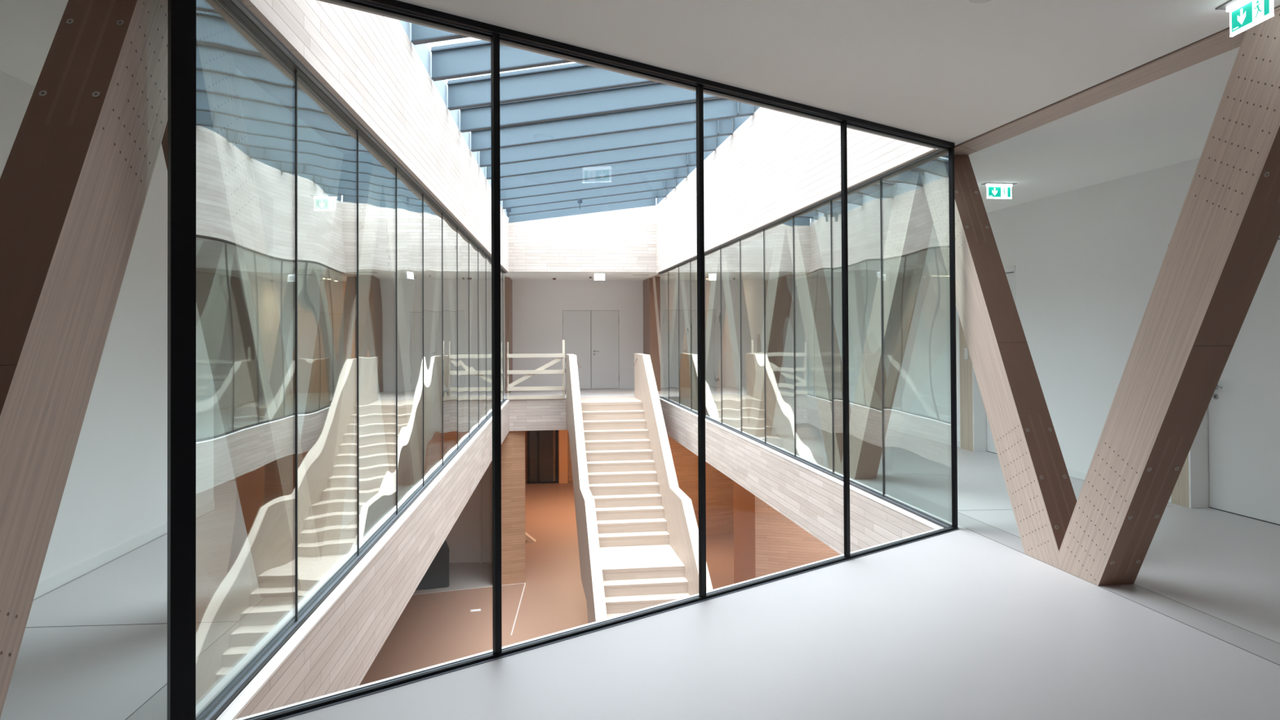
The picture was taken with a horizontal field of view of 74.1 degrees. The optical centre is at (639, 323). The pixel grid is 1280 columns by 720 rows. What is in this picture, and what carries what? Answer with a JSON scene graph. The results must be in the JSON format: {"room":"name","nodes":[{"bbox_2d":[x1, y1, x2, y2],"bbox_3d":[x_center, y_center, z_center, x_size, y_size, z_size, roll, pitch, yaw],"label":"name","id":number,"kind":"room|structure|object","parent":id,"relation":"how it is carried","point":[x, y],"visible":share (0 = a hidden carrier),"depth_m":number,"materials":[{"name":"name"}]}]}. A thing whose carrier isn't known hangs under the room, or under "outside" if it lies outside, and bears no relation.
{"room":"building corridor","nodes":[
{"label":"building corridor","id":0,"kind":"room"},
{"bbox_2d":[0,70,213,582],"bbox_3d":[-3.223,0.056,0.533,0.120,3.000,13.930,0,-1,-5],"label":"wall","id":1,"kind":"structure","parent":0,"point":[115,491],"depth_m":6.06,"materials":[{"name":"white paint"}]},
{"bbox_2d":[33,499,214,599],"bbox_3d":[-3.156,1.513,0.571,0.008,0.085,13.830,0,-1,-5],"label":"baseboard","id":2,"kind":"structure","parent":1,"relation":"attached to","point":[48,584],"depth_m":5.68,"materials":[{"name":"white"}]},
{"bbox_2d":[213,196,261,480],"bbox_3d":[-5.326,0.163,8.927,2.625,3.000,0.120,0,-1,-5],"label":"wall","id":3,"kind":"structure","parent":0,"point":[223,468],"depth_m":8.93,"materials":[{"name":"white paint"}]},
{"bbox_2d":[261,196,375,439],"bbox_3d":[-4.583,0.244,16.283,0.120,3.000,14.650,0,-1,-5],"label":"wall","id":4,"kind":"structure","parent":0,"point":[277,215],"depth_m":10.03,"materials":[{"name":"white paint"}]},
{"bbox_2d":[320,275,324,309],"bbox_3d":[-4.189,0.540,11.520,0.102,2.295,1.690,0,-1,-5],"label":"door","id":5,"kind":"structure","parent":4,"relation":"in","point":[322,278],"depth_m":11.10,"materials":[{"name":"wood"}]},
{"bbox_2d":[235,400,509,719],"bbox_3d":[-2.393,2.061,11.596,0.088,0.716,16.500,0,-1,-5],"label":"wall","id":6,"kind":"structure","parent":0,"point":[337,654],"depth_m":5.97,"materials":[{"name":"brown wood"}]},
{"bbox_2d":[195,0,506,719],"bbox_3d":[-2.447,0.193,11.542,0.100,3.030,16.735,0,-1,-5],"label":"window","id":7,"kind":"structure","parent":6,"relation":"in","point":[433,374],"depth_m":7.74,"materials":[{"name":"black metal"}]},
{"bbox_2d":[216,400,509,719],"bbox_3d":[-2.378,1.696,11.602,0.063,0.014,16.500,0,-1,-5],"label":"ledge","id":8,"kind":"object","parent":6,"relation":"on","point":[250,691],"visible":1,"depth_m":4.71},
{"bbox_2d":[240,0,508,272],"bbox_3d":[-2.390,-1.914,11.644,0.040,1.246,16.500,0,-1,-5],"label":"wall","id":9,"kind":"structure","parent":0,"point":[368,62],"depth_m":6.61,"materials":[{"name":"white wood"}]},
{"bbox_2d":[399,20,507,217],"bbox_3d":[-2.414,-2.620,11.651,0.050,0.484,16.500,0,-1,-5],"label":"upstand","id":10,"kind":"structure","parent":9,"relation":"attached to","point":[424,51],"depth_m":9.32,"materials":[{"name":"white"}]},
{"bbox_2d":[445,460,492,562],"bbox_3d":[-4.936,4.339,21.748,3.306,3.580,0.100,0,-1,-2],"label":"wall","id":11,"kind":"structure","parent":0,"point":[462,540],"depth_m":21.71,"materials":[{"name":"white paint"}]},
{"bbox_2d":[504,277,512,393],"bbox_3d":[-3.564,0.311,22.493,0.270,2.999,1.250,0,-1,-5],"label":"pier","id":12,"kind":"object","parent":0,"point":[508,281],"visible":0.43,"depth_m":21.89,"materials":[{"name":"brown wood"}]},
{"bbox_2d":[501,431,525,585],"bbox_3d":[-3.068,4.307,19.846,0.768,3.580,0.020,0,-1,-20],"label":"wall","id":13,"kind":"structure","parent":0,"point":[513,447],"depth_m":19.87,"materials":[{"name":"brown wood"}]},
{"bbox_2d":[509,399,566,431],"bbox_3d":[-2.403,2.151,19.930,1.329,0.728,0.045,0,-1,-8],"label":"wall","id":14,"kind":"structure","parent":0,"point":[525,415],"depth_m":19.91,"materials":[{"name":"brown wood"}]},
{"bbox_2d":[359,481,733,685],"bbox_3d":[-0.468,6.074,16.931,23.000,0.053,46.000,0,-1,0],"label":"floor","id":15,"kind":"structure","parent":0,"point":[433,628],"depth_m":18.64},
{"bbox_2d":[415,539,448,590],"bbox_3d":[-5.224,5.574,19.713,1.475,1.060,0.750,0,-1,-18],"label":"box","id":16,"kind":"object","parent":15,"relation":"on","point":[437,575],"visible":0.33,"depth_m":19.51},
{"bbox_2d":[470,608,480,612],"bbox_3d":[-3.482,6.074,17.924,0.213,0.007,0.148,0,-1,-16],"label":"socket","id":17,"kind":"object","parent":15,"relation":"on","point":[473,610],"visible":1,"depth_m":17.93,"materials":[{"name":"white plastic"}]},
{"bbox_2d":[479,472,491,563],"bbox_3d":[-3.948,4.973,21.633,0.292,2.300,0.060,0,-1,0],"label":"frame","id":18,"kind":"object","parent":15,"relation":"on","point":[490,473],"visible":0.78,"depth_m":21.61,"materials":[{"name":"white paint"}]},
{"bbox_2d":[525,532,536,542],"bbox_3d":[-3.108,6.009,23.872,0.330,0.270,0.288,0,-1,0],"label":"wedge","id":19,"kind":"object","parent":15,"relation":"on","point":[528,538],"visible":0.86,"depth_m":23.80,"materials":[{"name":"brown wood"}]},
{"bbox_2d":[559,429,568,483],"bbox_3d":[-3.000,4.751,33.207,0.366,3.000,0.148,0,-1,-8],"label":"pier","id":20,"kind":"object","parent":15,"relation":"on","point":[563,434],"visible":0.57,"depth_m":33.13,"materials":[{"name":"brown wood"}]},
{"bbox_2d":[565,353,712,623],"bbox_3d":[-0.230,3.350,15.746,1.795,5.370,9.523,0,-1,-8],"label":"staircase","id":21,"kind":"structure","parent":15,"relation":"on","point":[637,531],"depth_m":15.91,"materials":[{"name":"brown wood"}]},
{"bbox_2d":[524,430,573,482],"bbox_3d":[-3.013,4.465,33.573,8.343,3.580,0.100,0,-1,-8],"label":"wall","id":22,"kind":"structure","parent":0,"point":[570,470],"depth_m":33.46,"materials":[{"name":"brown wood"}]},
{"bbox_2d":[527,430,558,484],"bbox_3d":[-3.813,4.805,33.175,1.203,2.900,0.087,0,-1,-8],"label":"door","id":23,"kind":"structure","parent":22,"relation":"in","point":[540,442],"depth_m":33.19,"materials":[{"name":"brown wood"}]},
{"bbox_2d":[508,205,656,272],"bbox_3d":[-1.348,-2.027,20.121,3.502,1.605,0.040,0,-1,-8],"label":"wall","id":24,"kind":"structure","parent":0,"point":[624,240],"depth_m":20.11,"materials":[{"name":"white wood"}]},
{"bbox_2d":[508,198,656,222],"bbox_3d":[-1.355,-2.752,20.149,3.502,0.787,0.050,0,-1,-8],"label":"upstand","id":25,"kind":"structure","parent":24,"relation":"attached to","point":[646,202],"depth_m":20.12,"materials":[{"name":"blue metal"}]},
{"bbox_2d":[511,280,725,388],"bbox_3d":[-1.135,0.309,23.486,13.000,3.000,0.140,0,-1,-8],"label":"wall","id":26,"kind":"structure","parent":0,"point":[538,305],"depth_m":23.30,"materials":[{"name":"white paint"}]},
{"bbox_2d":[530,385,634,388],"bbox_3d":[-2.607,1.768,23.216,6.000,0.090,0.008,0,-1,-8],"label":"baseboard","id":27,"kind":"structure","parent":26,"relation":"attached to","point":[622,386],"depth_m":23.51,"materials":[{"name":"white"}]},
{"bbox_2d":[562,310,619,389],"bbox_3d":[-1.352,0.696,23.401,1.674,2.225,0.102,0,-1,-8],"label":"door","id":28,"kind":"structure","parent":26,"relation":"in","point":[593,336],"depth_m":23.43,"materials":[{"name":"white paint"}]},
{"bbox_2d":[317,0,935,148],"bbox_3d":[0.338,-2.193,5.035,5.129,1.622,0.040,0,-1,-39],"label":"wall","id":29,"kind":"structure","parent":0,"point":[324,1],"depth_m":4.51,"materials":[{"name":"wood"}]},
{"bbox_2d":[167,0,959,719],"bbox_3d":[0.334,0.102,4.899,5.433,3.030,0.100,0,-1,-39],"label":"window","id":30,"kind":"structure","parent":29,"relation":"in","point":[181,93],"depth_m":3.90,"materials":[{"name":"black metal"}]},
{"bbox_2d":[0,386,1279,719],"bbox_3d":[-0.491,1.752,16.981,23.000,0.046,46.000,0,-1,0],"label":"floor","id":31,"kind":"structure","parent":0,"point":[962,624],"depth_m":4.24,"materials":[{"name":"white concrete"}]},
{"bbox_2d":[126,393,506,719],"bbox_3d":[-2.611,1.675,11.191,0.230,0.001,21.100,0,-1,-5],"label":"floor strip","id":32,"kind":"object","parent":31,"relation":"on","point":[224,655],"visible":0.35,"depth_m":4.25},
{"bbox_2d":[0,0,168,717],"bbox_3d":[-1.818,0.067,1.669,0.236,2.988,3.722,0,-1,-5],"label":"column","id":33,"kind":"structure","parent":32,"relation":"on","point":[75,180],"depth_m":2.70,"materials":[{"name":"brown wood"}]},
{"bbox_2d":[161,0,373,597],"bbox_3d":[-2.135,0.111,5.346,0.236,2.988,3.660,0,-1,-5],"label":"column","id":34,"kind":"structure","parent":32,"relation":"on","point":[236,300],"depth_m":4.54,"materials":[{"name":"brown wood"}]},
{"bbox_2d":[368,255,375,353],"bbox_3d":[-2.450,0.155,8.992,0.236,2.988,3.660,0,-1,-5],"label":"column","id":35,"kind":"structure","parent":32,"relation":"on","point":[371,295],"depth_m":7.68,"materials":[{"name":"brown wood"}]},
{"bbox_2d":[506,339,565,399],"bbox_3d":[-2.437,1.082,19.944,1.369,1.385,0.125,0,-1,-8],"label":"barrier","id":36,"kind":"object","parent":31,"relation":"on","point":[541,370],"visible":1,"depth_m":19.89,"materials":[{"name":"brown wood"}]},
{"bbox_2d":[657,391,1279,664],"bbox_3d":[1.769,1.671,12.905,0.235,0.001,19.100,0,-1,-8],"label":"floor strip","id":37,"kind":"object","parent":31,"relation":"on","point":[1264,647],"visible":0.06,"depth_m":4.96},
{"bbox_2d":[653,276,660,363],"bbox_3d":[0.718,0.269,20.341,0.235,2.988,3.750,0,-1,-8],"label":"column","id":38,"kind":"structure","parent":37,"relation":"on","point":[656,280],"depth_m":21.55,"materials":[{"name":"brown wood"}]},
{"bbox_2d":[705,249,725,413],"bbox_3d":[1.240,0.223,16.628,0.235,2.988,3.750,0,-1,-8],"label":"column","id":39,"kind":"structure","parent":37,"relation":"on","point":[713,331],"depth_m":15.51,"materials":[{"name":"brown wood"}]},
{"bbox_2d":[719,221,793,435],"bbox_3d":[1.762,0.178,12.915,0.236,2.988,3.750,0,-1,-8],"label":"column","id":40,"kind":"structure","parent":37,"relation":"on","point":[780,284],"depth_m":12.33,"materials":[{"name":"brown wood"}]},
{"bbox_2d":[785,164,933,479],"bbox_3d":[2.284,0.132,9.202,0.236,2.988,3.750,0,-1,-8],"label":"column","id":41,"kind":"structure","parent":37,"relation":"on","point":[910,225],"depth_m":8.51,"materials":[{"name":"brown wood"}]},
{"bbox_2d":[919,9,1279,586],"bbox_3d":[2.808,0.087,5.480,0.236,2.988,3.768,0,-1,-8],"label":"column","id":42,"kind":"structure","parent":37,"relation":"on","point":[1226,233],"depth_m":4.76,"materials":[{"name":"brown wood"}]},
{"bbox_2d":[0,0,1279,280],"bbox_3d":[-0.507,-1.294,17.016,23.000,0.050,46.000,0,-1,0],"label":"ceiling","id":43,"kind":"structure","parent":0,"point":[957,72],"depth_m":4.66,"materials":[{"name":"white paint"}]},
{"bbox_2d":[310,195,337,210],"bbox_3d":[-3.307,-1.270,8.965,0.335,0.153,0.100,0,-1,-5],"label":"exit sign","id":44,"kind":"object","parent":43,"relation":"hanging from","point":[322,202],"visible":0.88,"depth_m":8.95,"materials":[{"name":"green plastic"}]},
{"bbox_2d":[207,0,506,277],"bbox_3d":[-2.569,-1.337,10.378,0.266,0.031,22.800,0,-1,-5],"label":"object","id":45,"kind":"structure","parent":43,"relation":"attached to","point":[252,59],"depth_m":5.00,"materials":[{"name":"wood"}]},
{"bbox_2d":[592,273,605,279],"bbox_3d":[-0.991,-1.142,20.765,0.322,0.163,0.100,0,-1,-8],"label":"exit sign","id":46,"kind":"object","parent":43,"relation":"hanging from","point":[597,276],"visible":1,"depth_m":20.76,"materials":[{"name":"grey plastic"}]},
{"bbox_2d":[651,5,1279,278],"bbox_3d":[1.784,-1.334,12.666,0.266,0.031,19.650,0,-1,-8],"label":"ceiling beam","id":47,"kind":"structure","parent":43,"relation":"attached to","point":[1220,42],"depth_m":5.33,"materials":[{"name":"brown wood"}]},
{"bbox_2d":[968,0,991,3],"bbox_3d":[1.462,-1.411,3.616,0.156,0.045,0.156,0,-1,0],"label":"smoke detector","id":48,"kind":"object","parent":43,"relation":"attached to","point":[971,1],"visible":1,"depth_m":3.65,"materials":[{"name":"grey plastic"}]},
{"bbox_2d":[981,182,1017,199],"bbox_3d":[3.573,-1.316,8.425,0.320,0.148,0.100,0,-1,-8],"label":"exit sign","id":49,"kind":"object","parent":43,"relation":"hanging from","point":[994,190],"visible":1,"depth_m":8.42,"materials":[{"name":"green plastic"}]},
{"bbox_2d":[1215,0,1274,36],"bbox_3d":[2.676,-1.369,3.710,0.100,0.140,0.310,0,-1,0],"label":"exit sign","id":50,"kind":"object","parent":43,"relation":"hanging from","point":[1244,15],"visible":1,"depth_m":3.73,"materials":[{"name":"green plastic"}]},
{"bbox_2d":[643,277,660,391],"bbox_3d":[0.304,0.297,23.083,0.280,2.999,1.330,0,-1,-8],"label":"pier","id":51,"kind":"object","parent":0,"point":[651,347],"visible":0.47,"depth_m":22.43,"materials":[{"name":"brown wood"}]},
{"bbox_2d":[667,435,733,536],"bbox_3d":[3.639,4.333,25.198,7.428,3.580,0.100,0,-1,-23],"label":"wall","id":52,"kind":"structure","parent":0,"point":[719,487],"depth_m":24.43,"materials":[{"name":"brown wood"}]},
{"bbox_2d":[733,480,755,583],"bbox_3d":[2.342,4.269,19.012,0.020,3.580,1.570,0,-1,-11],"label":"wall","id":53,"kind":"structure","parent":0,"point":[744,500],"depth_m":19.01,"materials":[{"name":"brown wood"}]},
{"bbox_2d":[659,399,934,555],"bbox_3d":[1.416,2.062,13.462,0.088,0.716,13.797,0,-1,-8],"label":"wall","id":54,"kind":"structure","parent":0,"point":[814,502],"depth_m":10.01,"materials":[{"name":"brown wood"}]},
{"bbox_2d":[659,397,943,528],"bbox_3d":[1.398,1.697,13.464,0.063,0.014,13.797,0,-1,-8],"label":"ledge","id":55,"kind":"object","parent":54,"relation":"on","point":[891,506],"visible":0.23,"depth_m":8.94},
{"bbox_2d":[658,143,958,528],"bbox_3d":[1.457,0.195,13.487,0.100,3.030,13.903,0,-1,-8],"label":"window","id":56,"kind":"structure","parent":54,"relation":"in","point":[678,282],"depth_m":16.15,"materials":[{"name":"black metal"}]},
{"bbox_2d":[656,106,938,273],"bbox_3d":[1.370,-2.101,13.506,0.040,1.622,13.797,0,-1,-8],"label":"wall","id":57,"kind":"structure","parent":0,"point":[775,166],"depth_m":11.29,"materials":[{"name":"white wood"}]},
{"bbox_2d":[411,22,470,44],"bbox_3d":[0.115,-2.876,7.287,4.233,0.812,0.187,0,-1,3],"label":"beam","id":58,"kind":"structure","parent":57,"relation":"attached to","point":[420,34],"depth_m":7.40,"materials":[{"name":"blue metal"}]},
{"bbox_2d":[431,40,571,81],"bbox_3d":[-0.011,-2.868,8.398,4.172,0.801,0.187,0,-1,3],"label":"beam","id":59,"kind":"structure","parent":57,"relation":"attached to","point":[468,59],"depth_m":8.49,"materials":[{"name":"blue metal"}]},
{"bbox_2d":[447,62,656,110],"bbox_3d":[-0.144,-2.859,9.566,4.108,0.790,0.187,0,-1,3],"label":"beam","id":60,"kind":"structure","parent":57,"relation":"attached to","point":[575,77],"depth_m":9.62,"materials":[{"name":"blue metal"}]},
{"bbox_2d":[506,189,666,216],"bbox_3d":[-1.214,-2.790,18.989,3.592,0.700,0.187,0,-1,3],"label":"beam","id":61,"kind":"structure","parent":57,"relation":"attached to","point":[656,193],"depth_m":18.99,"materials":[{"name":"blue metal"}]},
{"bbox_2d":[502,178,675,208],"bbox_3d":[-1.084,-2.798,17.842,3.655,0.711,0.187,0,-1,3],"label":"beam","id":62,"kind":"structure","parent":57,"relation":"attached to","point":[668,184],"depth_m":17.84,"materials":[{"name":"blue metal"}]},
{"bbox_2d":[506,207,511,217],"bbox_3d":[-2.778,-2.344,17.892,0.100,0.210,0.080,0,-1,0],"label":"bracket","id":63,"kind":"object","parent":62,"relation":"attached to","point":[508,209],"visible":1,"depth_m":17.90,"materials":[{"name":"blue"}]},
{"bbox_2d":[577,198,582,208],"bbox_3d":[-1.264,-2.516,17.811,0.100,0.210,0.080,0,-1,0],"label":"bracket","id":64,"kind":"object","parent":62,"relation":"attached to","point":[579,201],"visible":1,"depth_m":17.77,"materials":[{"name":"blue"}]},
{"bbox_2d":[459,82,720,132],"bbox_3d":[-0.271,-2.851,10.688,4.046,0.780,0.187,0,-1,3],"label":"beam","id":65,"kind":"structure","parent":57,"relation":"attached to","point":[655,94],"depth_m":10.72,"materials":[{"name":"blue metal"}]},
{"bbox_2d":[500,167,686,200],"bbox_3d":[-0.948,-2.807,16.644,3.720,0.723,0.187,0,-1,3],"label":"beam","id":66,"kind":"structure","parent":57,"relation":"attached to","point":[677,173],"depth_m":16.65,"materials":[{"name":"blue metal"}]},
{"bbox_2d":[500,152,696,190],"bbox_3d":[-0.812,-2.816,15.447,3.786,0.734,0.187,0,-1,3],"label":"beam","id":67,"kind":"structure","parent":57,"relation":"attached to","point":[684,160],"depth_m":15.45,"materials":[{"name":"blue metal"}]},
{"bbox_2d":[486,137,715,179],"bbox_3d":[-0.669,-2.825,14.193,3.855,0.746,0.187,0,-1,3],"label":"beam","id":68,"kind":"structure","parent":57,"relation":"attached to","point":[674,148],"depth_m":14.19,"materials":[{"name":"blue metal"}]},
{"bbox_2d":[479,117,732,167],"bbox_3d":[-0.542,-2.833,13.075,3.916,0.757,0.187,0,-1,3],"label":"beam","id":69,"kind":"structure","parent":57,"relation":"attached to","point":[721,127],"depth_m":13.08,"materials":[{"name":"blue metal"}]},
{"bbox_2d":[471,97,753,151],"bbox_3d":[-0.409,-2.842,11.905,3.980,0.768,0.187,0,-1,3],"label":"beam","id":70,"kind":"structure","parent":57,"relation":"attached to","point":[718,108],"depth_m":11.91,"materials":[{"name":"blue metal"}]},
{"bbox_2d":[656,105,759,204],"bbox_3d":[1.385,-3.074,13.520,0.050,0.325,13.797,0,-1,-8],"label":"upstand","id":71,"kind":"structure","parent":57,"relation":"on","point":[738,122],"depth_m":14.02,"materials":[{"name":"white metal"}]},
{"bbox_2d":[755,495,840,577],"bbox_3d":[5.056,4.237,17.478,5.373,3.580,0.020,-1,-1,17],"label":"wall","id":72,"kind":"structure","parent":0,"point":[781,544],"depth_m":18.08,"materials":[{"name":"brown wood"}]},
{"bbox_2d":[724,157,1199,502],"bbox_3d":[3.566,0.207,16.802,0.320,3.000,21.120,0,-1,-8],"label":"wall","id":73,"kind":"structure","parent":0,"point":[1089,260],"depth_m":9.13,"materials":[{"name":"white paint"}]},
{"bbox_2d":[776,396,959,448],"bbox_3d":[3.455,1.661,16.460,0.006,0.085,10.730,0,-1,-8],"label":"baseboard","id":74,"kind":"structure","parent":73,"relation":"attached to","point":[916,433],"depth_m":12.62,"materials":[{"name":"white"}]},
{"bbox_2d":[959,317,973,451],"bbox_3d":[4.250,0.486,10.981,0.050,2.300,0.326,0,-1,-8],"label":"wood panel","id":75,"kind":"object","parent":73,"relation":"attached to","point":[966,365],"visible":0.53,"depth_m":11.00,"materials":[{"name":"brown wood"}]},
{"bbox_2d":[964,347,968,359],"bbox_3d":[4.220,0.389,10.956,0.015,0.145,0.085,0,-1,-8],"label":"light switch","id":76,"kind":"object","parent":75,"relation":"attached to","point":[966,349],"visible":0.97,"depth_m":10.95,"materials":[{"name":"white plastic"}]},
{"bbox_2d":[972,265,1015,453],"bbox_3d":[4.410,0.479,10.352,0.205,2.299,0.960,0,-1,-8],"label":"door","id":77,"kind":"structure","parent":73,"relation":"in","point":[983,440],"depth_m":10.79,"materials":[{"name":"white plastic"}]},
{"bbox_2d":[1066,467,1087,479],"bbox_3d":[4.545,1.566,8.712,0.006,0.085,2.300,0,-1,-8],"label":"baseboard","id":78,"kind":"structure","parent":73,"relation":"attached to","point":[1074,473],"depth_m":8.78,"materials":[{"name":"white"}]},
{"bbox_2d":[1168,244,1189,507],"bbox_3d":[4.749,0.443,7.432,0.050,2.300,0.208,0,-1,-8],"label":"wood panel","id":79,"kind":"object","parent":73,"relation":"attached to","point":[1180,493],"visible":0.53,"depth_m":7.38,"materials":[{"name":"brown wood"}]},
{"bbox_3d":[0.375,1.970,4.969,4.028,0.716,3.312,0,-1,0],"label":"wall","id":80,"kind":"structure","parent":0,"visible":0},
{"bbox_2d":[234,528,939,719],"bbox_3d":[0.363,1.605,4.986,5.129,0.014,0.063,0,-1,-39],"label":"ledge","id":81,"kind":"object","parent":80,"relation":"on","point":[685,597],"visible":0.23,"depth_m":4.27,"materials":[{"name":"black metal"}]},
{"bbox_3d":[5.417,0.037,2.925,1.078,3.000,6.830,0,-1,0],"label":"wall","id":82,"kind":"structure","parent":0,"visible":0},
{"bbox_2d":[1188,235,1279,525],"bbox_3d":[4.905,0.436,6.835,0.205,2.299,1.015,0,-1,-8],"label":"door","id":83,"kind":"structure","parent":82,"relation":"in","point":[1234,452],"depth_m":6.90,"materials":[{"name":"white plastic"}]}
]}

